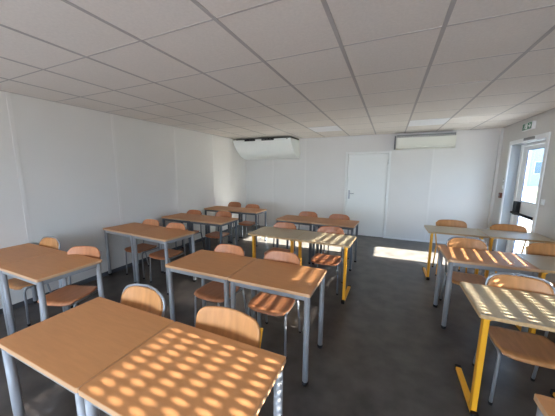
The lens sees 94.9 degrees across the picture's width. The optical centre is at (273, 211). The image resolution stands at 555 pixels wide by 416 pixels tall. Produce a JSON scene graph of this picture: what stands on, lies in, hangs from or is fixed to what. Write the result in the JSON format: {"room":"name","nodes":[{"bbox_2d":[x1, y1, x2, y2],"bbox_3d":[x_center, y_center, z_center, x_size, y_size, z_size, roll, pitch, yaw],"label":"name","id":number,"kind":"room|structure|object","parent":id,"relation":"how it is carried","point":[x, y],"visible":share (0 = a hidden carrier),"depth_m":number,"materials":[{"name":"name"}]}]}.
{"room":"classroom","nodes":[
{"label":"classroom","id":0,"kind":"room"},
{"bbox_2d":[0,91,246,308],"bbox_3d":[-2.782,-0.240,3.556,0.100,2.586,9.463,4,10,24],"label":"wall","id":1,"kind":"structure","parent":0,"point":[66,152],"depth_m":3.78,"materials":[{"name":"white paint"}]},
{"bbox_2d":[5,92,37,295],"bbox_3d":[-2.967,-0.136,3.033,0.004,2.423,0.040,4,10,24],"label":"trim","id":2,"kind":"structure","parent":1,"relation":"attached to","point":[8,96],"depth_m":2.97,"materials":[{"name":"grey"}]},
{"bbox_2d":[110,114,125,264],"bbox_3d":[-2.479,-0.304,4.095,0.004,2.423,0.040,4,10,24],"label":"trim","id":3,"kind":"structure","parent":1,"relation":"attached to","point":[112,118],"depth_m":4.06,"materials":[{"name":"grey"}]},
{"bbox_2d":[0,225,237,313],"bbox_3d":[-2.734,1.011,3.732,0.012,0.060,9.263,4,10,24],"label":"baseboard","id":4,"kind":"structure","parent":1,"relation":"attached to","point":[20,304],"depth_m":3.84,"materials":[{"name":"grey"}]},
{"bbox_2d":[173,127,180,245],"bbox_3d":[-1.962,-0.481,5.219,0.004,2.423,0.040,4,10,24],"label":"trim","id":5,"kind":"structure","parent":1,"relation":"attached to","point":[173,127],"depth_m":5.16,"materials":[{"name":"grey"}]},
{"bbox_2d":[212,135,215,230],"bbox_3d":[-1.465,-0.652,6.298,0.004,2.423,0.040,4,10,24],"label":"trim","id":6,"kind":"structure","parent":1,"relation":"attached to","point":[212,135],"depth_m":6.25,"materials":[{"name":"grey"}]},
{"bbox_2d":[0,0,554,139],"bbox_3d":[0.029,-1.268,2.101,6.266,0.123,9.463,4,10,24],"label":"ceiling","id":7,"kind":"structure","parent":0,"point":[233,69],"depth_m":2.02,"materials":[{"name":"tile"}]},
{"bbox_2d":[309,126,341,131],"bbox_3d":[1.083,-1.712,5.278,0.580,0.008,0.611,4,10,24],"label":"recessed light","id":8,"kind":"object","parent":7,"relation":"in","point":[326,128],"visible":0.99,"depth_m":5.20,"materials":[{"name":"white plastic"}]},
{"bbox_2d":[408,118,449,125],"bbox_3d":[2.743,-1.588,4.534,0.580,0.008,0.611,4,10,24],"label":"recessed light","id":9,"kind":"object","parent":7,"relation":"in","point":[440,121],"visible":1,"depth_m":4.53,"materials":[{"name":"white plastic"}]},
{"bbox_2d":[0,225,554,415],"bbox_3d":[0.021,1.344,2.517,6.266,0.200,9.463,4,10,24],"label":"floor","id":10,"kind":"structure","parent":0,"point":[386,351],"depth_m":2.46,"materials":[{"name":"plastic"}]},
{"bbox_2d":[0,243,65,335],"bbox_3d":[-2.752,0.812,2.768,0.700,0.755,0.522,4,10,24],"label":"table","id":11,"kind":"object","parent":10,"relation":"on","point":[11,254],"visible":0.41,"depth_m":2.73,"materials":[{"name":"brown wood"}]},
{"bbox_2d":[8,236,72,325],"bbox_3d":[-2.678,0.745,2.874,0.412,0.858,0.458,4,10,24],"label":"chair","id":12,"kind":"object","parent":10,"relation":"on","point":[53,242],"visible":0.41,"depth_m":2.78,"materials":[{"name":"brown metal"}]},
{"bbox_2d":[0,251,103,334],"bbox_3d":[-2.112,0.860,2.482,0.700,0.755,0.522,4,10,24],"label":"table","id":13,"kind":"object","parent":10,"relation":"on","point":[39,271],"visible":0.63,"depth_m":2.36,"materials":[{"name":"brown wood"}]},
{"bbox_2d":[37,246,104,320],"bbox_3d":[-1.995,0.808,2.547,0.407,0.840,0.458,1,9,7],"label":"chair","id":14,"kind":"object","parent":10,"relation":"on","point":[66,295],"visible":0.68,"depth_m":2.55,"materials":[{"name":"beige wood"}]},
{"bbox_2d":[0,297,173,415],"bbox_3d":[-1.005,1.025,1.463,0.700,0.755,0.522,4,10,24],"label":"table","id":15,"kind":"object","parent":10,"relation":"on","point":[71,347],"visible":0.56,"depth_m":1.33,"materials":[{"name":"brown wood"}]},
{"bbox_2d":[77,283,165,415],"bbox_3d":[-0.947,0.951,1.610,0.412,0.858,0.458,4,10,24],"label":"chair","id":16,"kind":"object","parent":10,"relation":"on","point":[150,300],"visible":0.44,"depth_m":1.73,"materials":[{"name":"brown wood"}]},
{"bbox_2d":[103,222,163,282],"bbox_3d":[-2.175,0.617,4.006,0.700,0.755,0.522,5,10,28],"label":"table","id":17,"kind":"object","parent":10,"relation":"on","point":[126,230],"visible":0.7,"depth_m":3.88,"materials":[{"name":"brown wood"}]},
{"bbox_2d":[124,219,159,278],"bbox_3d":[-2.059,0.568,4.051,0.407,0.840,0.458,4,10,24],"label":"chair","id":18,"kind":"object","parent":10,"relation":"on","point":[143,246],"visible":0.56,"depth_m":4.03,"materials":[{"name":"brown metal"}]},
{"bbox_2d":[131,227,196,294],"bbox_3d":[-1.556,0.671,3.678,0.700,0.755,0.522,5,10,28],"label":"table","id":19,"kind":"object","parent":10,"relation":"on","point":[164,236],"visible":0.94,"depth_m":3.57,"materials":[{"name":"brown wood"}]},
{"bbox_2d":[149,223,190,282],"bbox_3d":[-1.550,0.613,3.774,0.407,0.840,0.458,4,10,24],"label":"chair","id":20,"kind":"object","parent":10,"relation":"on","point":[160,255],"visible":0.53,"depth_m":3.76,"materials":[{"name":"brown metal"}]},
{"bbox_2d":[78,321,285,415],"bbox_3d":[-0.364,1.073,1.175,0.700,0.755,0.522,4,10,24],"label":"table","id":21,"kind":"object","parent":10,"relation":"on","point":[183,369],"visible":1,"depth_m":1.08,"materials":[{"name":"brown wood"}]},
{"bbox_2d":[161,213,208,253],"bbox_3d":[-1.716,0.458,5.010,0.700,0.755,0.522,4,10,25],"label":"table","id":22,"kind":"object","parent":10,"relation":"on","point":[180,217],"visible":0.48,"depth_m":4.87,"materials":[{"name":"brown wood"}]},
{"bbox_2d":[175,210,204,249],"bbox_3d":[-1.675,0.405,5.078,0.407,0.840,0.458,4,10,24],"label":"chair","id":23,"kind":"object","parent":10,"relation":"on","point":[189,211],"visible":0.27,"depth_m":5.16,"materials":[{"name":"brown wood"}]},
{"bbox_2d":[165,249,256,321],"bbox_3d":[-0.593,0.855,2.538,0.700,0.755,0.522,4,10,24],"label":"table","id":24,"kind":"object","parent":10,"relation":"on","point":[203,264],"visible":0.62,"depth_m":2.41,"materials":[{"name":"brown wood"}]},
{"bbox_2d":[189,215,237,250],"bbox_3d":[-1.081,0.507,4.712,0.700,0.755,0.522,4,10,25],"label":"table","id":25,"kind":"object","parent":10,"relation":"on","point":[208,220],"visible":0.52,"depth_m":4.59,"materials":[{"name":"brown wood"}]},
{"bbox_2d":[205,211,232,249],"bbox_3d":[-1.042,0.435,4.902,0.407,0.840,0.458,4,10,24],"label":"chair","id":26,"kind":"object","parent":10,"relation":"on","point":[216,234],"visible":0.64,"depth_m":4.94,"materials":[{"name":"brown wood"}]},
{"bbox_2d":[194,244,247,324],"bbox_3d":[-0.543,0.798,2.634,0.407,0.840,0.458,4,10,24],"label":"chair","id":27,"kind":"object","parent":10,"relation":"on","point":[213,291],"visible":0.52,"depth_m":2.63,"materials":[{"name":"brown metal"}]},
{"bbox_2d":[204,206,240,242],"bbox_3d":[-1.207,0.281,6.127,0.700,0.755,0.522,4,10,24],"label":"table","id":28,"kind":"object","parent":10,"relation":"on","point":[214,208],"visible":0.66,"depth_m":5.97,"materials":[{"name":"brown wood"}]},
{"bbox_2d":[195,306,262,415],"bbox_3d":[-0.328,1.002,1.333,0.427,0.848,0.458,4,10,24],"label":"chair","id":29,"kind":"object","parent":10,"relation":"on","point":[227,322],"visible":0.48,"depth_m":1.44,"materials":[{"name":"brown wood"}]},
{"bbox_2d":[228,202,240,237],"bbox_3d":[-1.060,0.190,6.440,0.407,0.840,0.458,4,10,24],"label":"chair","id":30,"kind":"object","parent":10,"relation":"on","point":[231,204],"visible":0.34,"depth_m":6.53,"materials":[{"name":"brown wood"}]},
{"bbox_2d":[229,207,266,246],"bbox_3d":[-0.567,0.329,5.840,0.700,0.755,0.522,4,10,24],"label":"table","id":31,"kind":"object","parent":10,"relation":"on","point":[248,211],"visible":0.88,"depth_m":5.68,"materials":[{"name":"brown wood"}]},
{"bbox_2d":[238,204,260,240],"bbox_3d":[-0.567,0.263,5.991,0.407,0.840,0.458,4,10,24],"label":"chair","id":32,"kind":"object","parent":10,"relation":"on","point":[245,223],"visible":0.68,"depth_m":6.02,"materials":[{"name":"brown wood"}]},
{"bbox_2d":[248,250,300,359],"bbox_3d":[0.014,0.835,2.412,0.407,0.840,0.458,4,10,24],"label":"chair","id":33,"kind":"object","parent":10,"relation":"on","point":[265,303],"visible":0.65,"depth_m":2.38,"materials":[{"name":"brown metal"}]},
{"bbox_2d":[228,259,325,386],"bbox_3d":[0.050,0.903,2.247,0.700,0.755,0.522,4,10,24],"label":"table","id":34,"kind":"object","parent":10,"relation":"on","point":[299,282],"visible":0.84,"depth_m":2.09,"materials":[{"name":"brown wood"}]},
{"bbox_2d":[248,226,305,257],"bbox_3d":[0.066,0.665,3.740,0.700,0.755,0.522,5,10,26],"label":"table","id":35,"kind":"object","parent":10,"relation":"on","point":[270,232],"visible":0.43,"depth_m":3.64,"materials":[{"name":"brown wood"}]},
{"bbox_2d":[264,222,295,255],"bbox_3d":[0.108,0.607,3.845,0.407,0.840,0.458,4,10,24],"label":"chair","id":36,"kind":"object","parent":10,"relation":"on","point":[286,225],"visible":0.31,"depth_m":3.94,"materials":[{"name":"brown wood"}]},
{"bbox_2d":[276,215,319,263],"bbox_3d":[0.470,0.495,4.819,0.700,0.755,0.522,5,10,27],"label":"table","id":37,"kind":"object","parent":10,"relation":"on","point":[300,220],"visible":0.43,"depth_m":4.64,"materials":[{"name":"brown wood"}]},
{"bbox_2d":[298,211,317,257],"bbox_3d":[0.614,0.439,4.909,0.407,0.840,0.458,4,10,24],"label":"chair","id":38,"kind":"object","parent":10,"relation":"on","point":[303,213],"visible":0.28,"depth_m":5.02,"materials":[{"name":"brown wood"}]},
{"bbox_2d":[294,231,355,303],"bbox_3d":[0.698,0.716,3.436,0.700,0.755,0.522,5,10,26],"label":"table","id":39,"kind":"object","parent":10,"relation":"on","point":[338,240],"visible":0.74,"depth_m":3.28,"materials":[{"name":"beige wood"}]},
{"bbox_2d":[310,226,343,294],"bbox_3d":[0.754,0.653,3.566,0.407,0.840,0.458,4,10,24],"label":"chair","id":40,"kind":"object","parent":10,"relation":"on","point":[319,258],"visible":0.6,"depth_m":3.60,"materials":[{"name":"brown wood"}]},
{"bbox_2d":[312,218,358,270],"bbox_3d":[1.095,0.547,4.502,0.700,0.755,0.522,5,10,27],"label":"table","id":41,"kind":"object","parent":10,"relation":"on","point":[344,224],"visible":0.83,"depth_m":4.37,"materials":[{"name":"brown wood"}]},
{"bbox_2d":[323,214,349,258],"bbox_3d":[1.145,0.489,4.606,0.407,0.840,0.458,4,10,24],"label":"chair","id":42,"kind":"object","parent":10,"relation":"on","point":[333,216],"visible":0.24,"depth_m":4.72,"materials":[{"name":"brown wood"}]},
{"bbox_2d":[432,220,466,275],"bbox_3d":[2.823,0.578,4.048,0.427,0.848,0.458,4,10,24],"label":"chair","id":43,"kind":"object","parent":10,"relation":"on","point":[449,223],"visible":0.3,"depth_m":4.17,"materials":[{"name":"beech plywood"},{"name":"grey steel"},{"name":"black plastic"}]},
{"bbox_2d":[422,225,487,279],"bbox_3d":[2.704,0.649,3.893,0.700,0.755,0.522,4,10,23],"label":"table","id":44,"kind":"object","parent":10,"relation":"on","point":[470,232],"visible":0.77,"depth_m":3.80,"materials":[{"name":"beige wood"}]},
{"bbox_2d":[439,236,489,324],"bbox_3d":[2.218,0.751,2.919,0.412,0.858,0.458,4,10,24],"label":"chair","id":45,"kind":"object","parent":10,"relation":"on","point":[457,241],"visible":0.59,"depth_m":2.99,"materials":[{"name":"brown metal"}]},
{"bbox_2d":[433,246,540,331],"bbox_3d":[2.174,0.836,2.707,0.700,0.755,0.522,4,10,23],"label":"table","id":46,"kind":"object","parent":10,"relation":"on","point":[460,257],"visible":0.88,"depth_m":2.58,"materials":[{"name":"brown wood"}]},
{"bbox_2d":[454,282,554,415],"bbox_3d":[1.699,0.992,1.720,0.700,0.755,0.522,4,10,24],"label":"table","id":47,"kind":"object","parent":10,"relation":"on","point":[510,306],"visible":1,"depth_m":1.68,"materials":[{"name":"beige wood"}]},
{"bbox_2d":[484,224,526,275],"bbox_3d":[3.430,0.636,3.700,0.427,0.848,0.458,4,10,24],"label":"chair","id":48,"kind":"object","parent":10,"relation":"on","point":[505,227],"visible":0.23,"depth_m":3.80,"materials":[{"name":"brown wood"}]},
{"bbox_2d":[472,272,554,405],"bbox_3d":[1.783,0.925,1.823,0.412,0.858,0.458,4,10,24],"label":"chair","id":49,"kind":"object","parent":10,"relation":"on","point":[529,348],"visible":0.7,"depth_m":1.84,"materials":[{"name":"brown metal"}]},
{"bbox_2d":[477,229,554,277],"bbox_3d":[3.360,0.694,3.624,0.700,0.755,0.522,4,10,23],"label":"table","id":50,"kind":"object","parent":10,"relation":"on","point":[492,234],"visible":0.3,"depth_m":3.51,"materials":[{"name":"beige wood"}]},
{"bbox_2d":[514,253,554,333],"bbox_3d":[2.829,0.878,2.457,0.700,0.755,0.522,4,10,23],"label":"table","id":51,"kind":"object","parent":10,"relation":"on","point":[546,264],"visible":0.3,"depth_m":2.47,"materials":[{"name":"beige wood"}]},
{"bbox_2d":[526,243,554,286],"bbox_3d":[2.969,0.797,2.681,0.427,0.848,0.458,4,10,24],"label":"chair","id":52,"kind":"object","parent":10,"relation":"on","point":[544,249],"visible":0.41,"depth_m":2.82,"materials":[{"name":"brown wood"}]},
{"bbox_2d":[534,393,554,415],"bbox_3d":[1.246,1.154,0.698,0.700,0.755,0.522,4,10,24],"label":"table","id":53,"kind":"object","parent":10,"relation":"on","point":[546,405],"visible":1,"depth_m":0.97,"materials":[{"name":"brown wood"}]},
{"bbox_2d":[246,128,499,241],"bbox_3d":[2.007,-0.694,6.488,6.166,2.586,0.100,4,10,24],"label":"wall","id":54,"kind":"structure","parent":0,"point":[463,175],"depth_m":6.00,"materials":[{"name":"white paint"}]},
{"bbox_2d":[233,136,299,159],"bbox_3d":[-0.185,-1.693,6.878,1.664,0.515,0.727,4,10,24],"label":"air conditioner","id":55,"kind":"object","parent":54,"relation":"attached to","point":[275,147],"visible":1,"depth_m":6.70,"materials":[{"name":"white plastic"}]},
{"bbox_2d":[272,159,273,224],"bbox_3d":[-0.011,-0.808,7.340,0.036,2.433,0.004,4,10,24],"label":"trim","id":56,"kind":"structure","parent":54,"relation":"attached to","point":[272,159],"depth_m":7.33,"materials":[{"name":"grey"}]},
{"bbox_2d":[303,138,306,227],"bbox_3d":[0.863,-0.744,6.948,0.036,2.433,0.004,4,10,24],"label":"trim","id":57,"kind":"structure","parent":54,"relation":"attached to","point":[305,138],"depth_m":6.92,"materials":[{"name":"grey"}]},
{"bbox_2d":[253,224,445,243],"bbox_3d":[1.880,0.559,6.682,5.922,0.050,0.012,4,10,24],"label":"baseboard","id":58,"kind":"structure","parent":54,"relation":"attached to","point":[390,237],"depth_m":6.13,"materials":[{"name":"grey paint"}]},
{"bbox_2d":[343,151,391,237],"bbox_3d":[2.293,-0.422,6.333,1.040,2.100,0.119,4,10,24],"label":"door","id":59,"kind":"structure","parent":54,"relation":"in","point":[366,191],"depth_m":6.31,"materials":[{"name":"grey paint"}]},
{"bbox_2d":[394,132,456,149],"bbox_3d":[3.289,-1.533,5.583,1.155,0.308,0.228,4,10,24],"label":"air conditioner","id":60,"kind":"object","parent":54,"relation":"attached to","point":[434,140],"visible":1,"depth_m":5.48,"materials":[{"name":"grey plastic"}]},
{"bbox_2d":[424,132,436,239],"bbox_3d":[3.540,-0.545,5.748,0.036,2.433,0.004,4,10,24],"label":"trim","id":61,"kind":"structure","parent":54,"relation":"attached to","point":[435,132],"depth_m":5.76,"materials":[{"name":"grey"}]},
{"bbox_2d":[485,128,503,243],"bbox_3d":[4.559,-0.470,5.265,0.049,2.423,0.049,4,10,24],"label":"trim","id":62,"kind":"structure","parent":54,"relation":"attached to","point":[501,129],"depth_m":5.22,"materials":[{"name":"grey"}]},
{"bbox_2d":[488,109,554,281],"bbox_3d":[2.798,0.166,1.109,0.220,2.586,9.363,4,10,24],"label":"wall","id":63,"kind":"structure","parent":0,"point":[545,222],"depth_m":3.65,"materials":[{"name":"white paint"}]},
{"bbox_2d":[494,132,550,276],"bbox_3d":[4.198,-0.126,4.271,0.250,2.175,1.320,4,10,24],"label":"door","id":64,"kind":"structure","parent":63,"relation":"in","point":[513,207],"depth_m":4.58,"materials":[{"name":"white plastic"}]},
{"bbox_2d":[522,121,536,131],"bbox_3d":[4.100,-1.371,4.091,0.051,0.120,0.340,4,10,24],"label":"exit sign","id":65,"kind":"object","parent":63,"relation":"attached to","point":[531,125],"visible":1,"depth_m":4.03,"materials":[{"name":"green plastic"}]},
{"label":"outside","id":66,"kind":"structure","parent":0,"visible":0},
{"bbox_2d":[524,186,537,202],"bbox_3d":[54.264,1.671,3.104,83.500,0.180,130.000,4,10,24],"label":"lawn","id":67,"kind":"structure","parent":66,"point":[530,195],"depth_m":21.57,"materials":[{"name":"white"}]},
{"bbox_2d":[526,148,543,185],"bbox_3d":[40.301,-6.517,34.921,32.600,5.900,8.600,4,10,24],"label":"building","id":68,"kind":"structure","parent":67,"relation":"on","point":[536,158],"depth_m":33.34,"materials":[{"name":"grey"}]},
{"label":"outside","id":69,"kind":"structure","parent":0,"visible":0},
{"bbox_2d":[515,217,531,253],"bbox_3d":[9.762,0.255,11.118,4.264,0.200,52.000,4,10,24],"label":"paved ground","id":70,"kind":"structure","parent":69,"point":[524,222],"depth_m":8.10,"materials":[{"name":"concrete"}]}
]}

